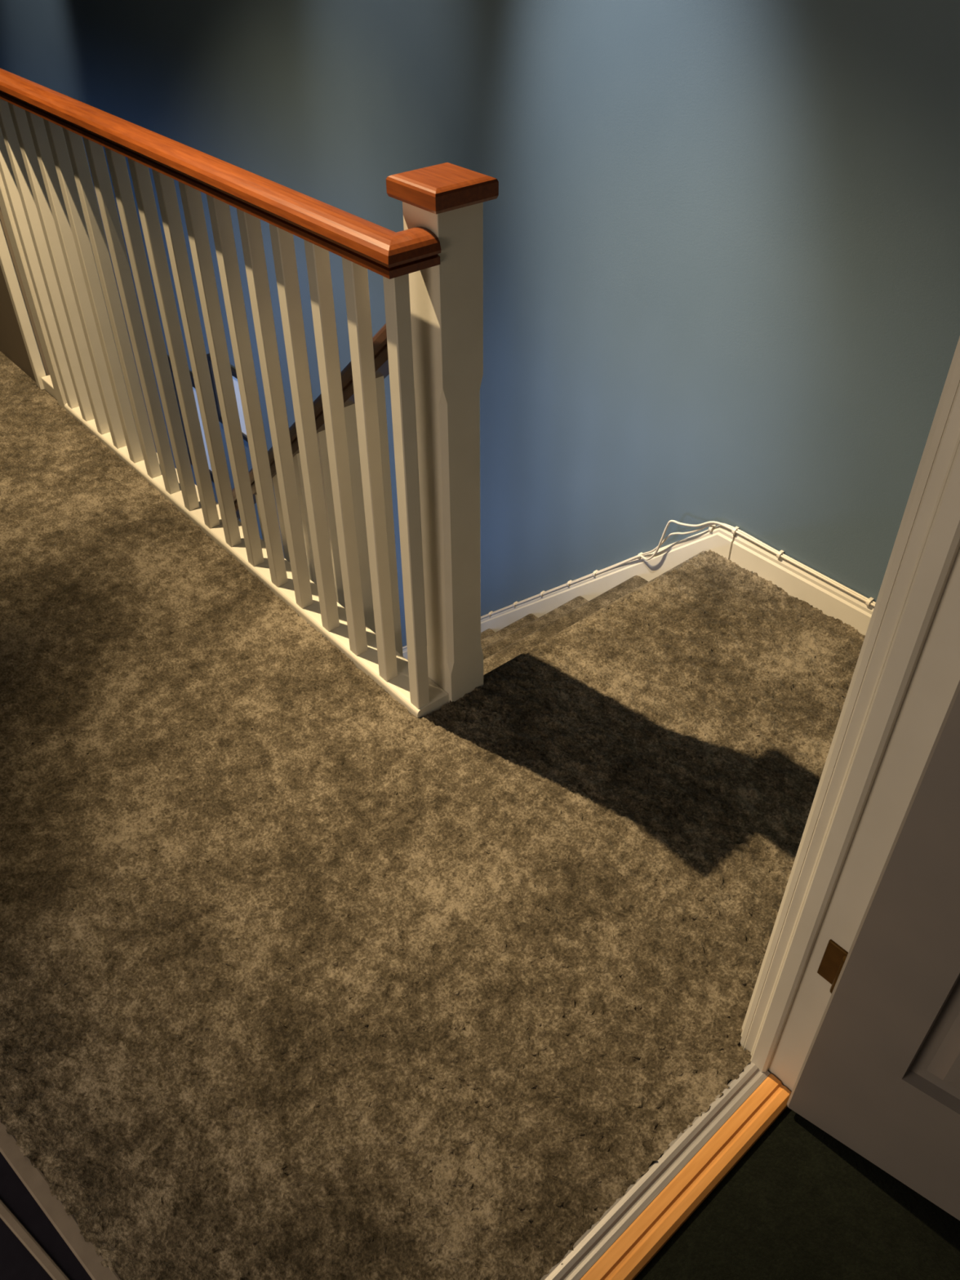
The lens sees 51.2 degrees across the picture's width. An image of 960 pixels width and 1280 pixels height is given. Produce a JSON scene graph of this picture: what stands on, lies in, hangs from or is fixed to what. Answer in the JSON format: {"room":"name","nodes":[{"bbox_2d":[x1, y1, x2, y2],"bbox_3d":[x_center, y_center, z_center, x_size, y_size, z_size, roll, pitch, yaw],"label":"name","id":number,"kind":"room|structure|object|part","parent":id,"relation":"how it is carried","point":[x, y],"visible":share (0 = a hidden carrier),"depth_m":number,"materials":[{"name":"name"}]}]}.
{"room":"stair landing","nodes":[
{"label":"stair landing","id":0,"kind":"room"},
{"bbox_2d":[0,207,49,382],"bbox_3d":[-2.627,-2.836,3.579,0.090,2.800,3.634,-28,47,-30],"label":"wall","id":1,"kind":"structure","parent":0,"point":[12,345],"depth_m":3.34,"materials":[{"name":"beige paint"}]},
{"bbox_2d":[0,351,959,1279],"bbox_3d":[-1.917,-0.142,2.708,3.868,0.267,8.200,-28,47,-30],"label":"floor","id":2,"kind":"structure","parent":0,"point":[304,975],"depth_m":1.75,"materials":[{"name":"brown carpet"}]},
{"bbox_2d":[0,1199,70,1279],"bbox_3d":[-0.716,0.767,1.422,0.971,0.005,0.014,26,47,28],"label":"trim","id":3,"kind":"structure","parent":2,"relation":"on","point":[49,1265],"depth_m":1.35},
{"bbox_2d":[0,1117,120,1279],"bbox_3d":[-0.588,0.792,1.390,1.433,0.007,0.026,30,48,31],"label":"trim","id":4,"kind":"structure","parent":2,"relation":"on","point":[33,1178],"depth_m":1.39,"materials":[{"name":"white wood"}]},
{"bbox_2d":[0,68,448,718],"bbox_3d":[-0.782,-0.618,2.546,0.101,1.299,2.124,-28,47,-30],"label":"balustrade","id":5,"kind":"object","parent":2,"relation":"on","point":[51,228],"visible":0.97,"depth_m":2.20,"materials":[{"name":"white wood"}]},
{"bbox_3d":[-1.472,-1.218,3.070,0.031,0.956,0.030,-28,47,-30],"label":"post","id":6,"kind":"part","parent":5,"relation":"part of","materials":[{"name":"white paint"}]},
{"bbox_3d":[-1.338,-1.015,3.060,0.055,1.256,0.063,-28,47,-30],"label":"post","id":7,"kind":"part","parent":5,"relation":"part of","materials":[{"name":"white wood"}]},
{"bbox_3d":[-0.784,-1.099,2.145,0.101,0.047,2.124,-28,47,-30],"label":"handrail","id":8,"kind":"part","parent":5,"relation":"part of","materials":[{"name":"orange wood"}]},
{"bbox_3d":[-0.703,-0.309,2.697,0.084,0.030,1.867,-28,47,-30],"label":"rail","id":9,"kind":"part","parent":5,"relation":"part of","materials":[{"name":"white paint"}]},
{"bbox_2d":[386,162,498,702],"bbox_3d":[-0.057,-0.192,1.978,0.124,1.365,0.124,-28,47,-30],"label":"newel post","id":10,"kind":"object","parent":2,"relation":"on","point":[446,199],"visible":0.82,"depth_m":1.75,"materials":[{"name":"white wood"}]},
{"bbox_3d":[-0.057,-0.178,1.990,0.092,1.329,0.090,-28,47,-30],"label":"post","id":11,"kind":"part","parent":10,"relation":"part of","materials":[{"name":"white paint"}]},
{"bbox_2d":[540,1062,791,1279],"bbox_3d":[0.096,0.876,1.297,0.942,0.034,0.082,-30,48,-31],"label":"threshold","id":12,"kind":"object","parent":2,"relation":"on","point":[628,1234],"visible":0.86,"depth_m":1.41,"materials":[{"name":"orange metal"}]},
{"bbox_2d":[0,0,959,647],"bbox_3d":[-0.402,-1.131,3.551,0.100,5.400,8.200,-28,47,-30],"label":"wall","id":13,"kind":"structure","parent":0,"point":[721,238],"depth_m":2.45,"materials":[{"name":"blue paint"}]},
{"bbox_2d":[167,356,213,482],"bbox_3d":[-1.447,-1.099,5.066,0.021,0.580,0.360,-28,47,-30],"label":"picture frame","id":14,"kind":"object","parent":13,"relation":"attached to","point":[169,360],"visible":0.16,"depth_m":5.05,"materials":[{"name":"black paint"}]},
{"bbox_2d":[192,386,211,471],"bbox_3d":[-1.443,-1.100,5.068,0.010,0.470,0.250,-28,47,-30],"label":"print","id":15,"kind":"object","parent":14,"relation":"attached to","point":[193,388],"depth_m":5.01,"materials":[{"name":"paper"}]},
{"bbox_2d":[206,353,248,442],"bbox_3d":[-1.135,-1.099,4.584,0.021,0.335,0.330,-28,47,-30],"label":"picture frame","id":16,"kind":"object","parent":13,"relation":"attached to","point":[208,356],"visible":0.14,"depth_m":4.59,"materials":[{"name":"black paint"}]},
{"bbox_2d":[231,375,247,435],"bbox_3d":[-1.131,-1.101,4.586,0.010,0.291,0.286,-28,47,-30],"label":"print","id":17,"kind":"object","parent":16,"relation":"attached to","point":[234,377],"depth_m":4.55,"materials":[{"name":"paper"}]},
{"bbox_2d":[402,524,874,660],"bbox_3d":[0.010,0.334,4.022,0.018,2.833,3.703,-28,47,-30],"label":"baseboard","id":18,"kind":"structure","parent":13,"relation":"attached to","point":[720,540],"depth_m":2.57,"materials":[{"name":"white wood"}]},
{"bbox_2d":[402,520,875,648],"bbox_3d":[0.013,0.230,3.910,0.036,2.556,3.642,-28,47,-30],"label":"cable","id":19,"kind":"object","parent":13,"relation":"attached to","point":[735,531],"visible":0.56,"depth_m":2.58,"materials":[{"name":"white plastic"}]},
{"bbox_3d":[-2.684,1.222,5.034,3.868,0.100,5.800,-28,47,-30],"label":"floor","id":20,"kind":"structure","parent":0,"visible":0},
{"bbox_2d":[480,575,648,675],"bbox_3d":[-0.602,0.358,4.111,0.851,2.776,2.728,-28,47,-30],"label":"staircase","id":21,"kind":"structure","parent":20,"relation":"on","point":[500,646],"depth_m":2.83,"materials":[{"name":"brown carpet"}]},
{"bbox_2d":[231,323,426,656],"bbox_3d":[-0.920,0.015,3.497,0.064,3.276,2.610,-28,47,-30],"label":"balustrade","id":22,"kind":"object","parent":21,"relation":"on","point":[380,357],"visible":0.05,"depth_m":2.26,"materials":[{"name":"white wood"}]},
{"bbox_3d":[-0.921,-0.305,3.231,0.064,2.442,2.610,-28,47,-30],"label":"handrail","id":23,"kind":"part","parent":22,"relation":"part of","materials":[{"name":"brown wood"}]},
{"bbox_3d":[0.843,-0.630,0.910,1.026,2.800,0.097,-28,47,-30],"label":"wall","id":24,"kind":"structure","parent":0,"visible":0},
{"bbox_2d":[739,336,959,1220],"bbox_3d":[0.698,0.014,0.715,0.812,2.060,0.113,32,49,33],"label":"door","id":25,"kind":"structure","parent":24,"relation":"in","point":[854,1007],"depth_m":1.18,"materials":[{"name":"white wood"}]},
{"bbox_3d":[0.628,0.354,1.045,0.200,0.645,0.018,27,47,28],"label":"panel","id":26,"kind":"part","parent":25,"relation":"part of","materials":[{"name":"white paint"}]}
]}

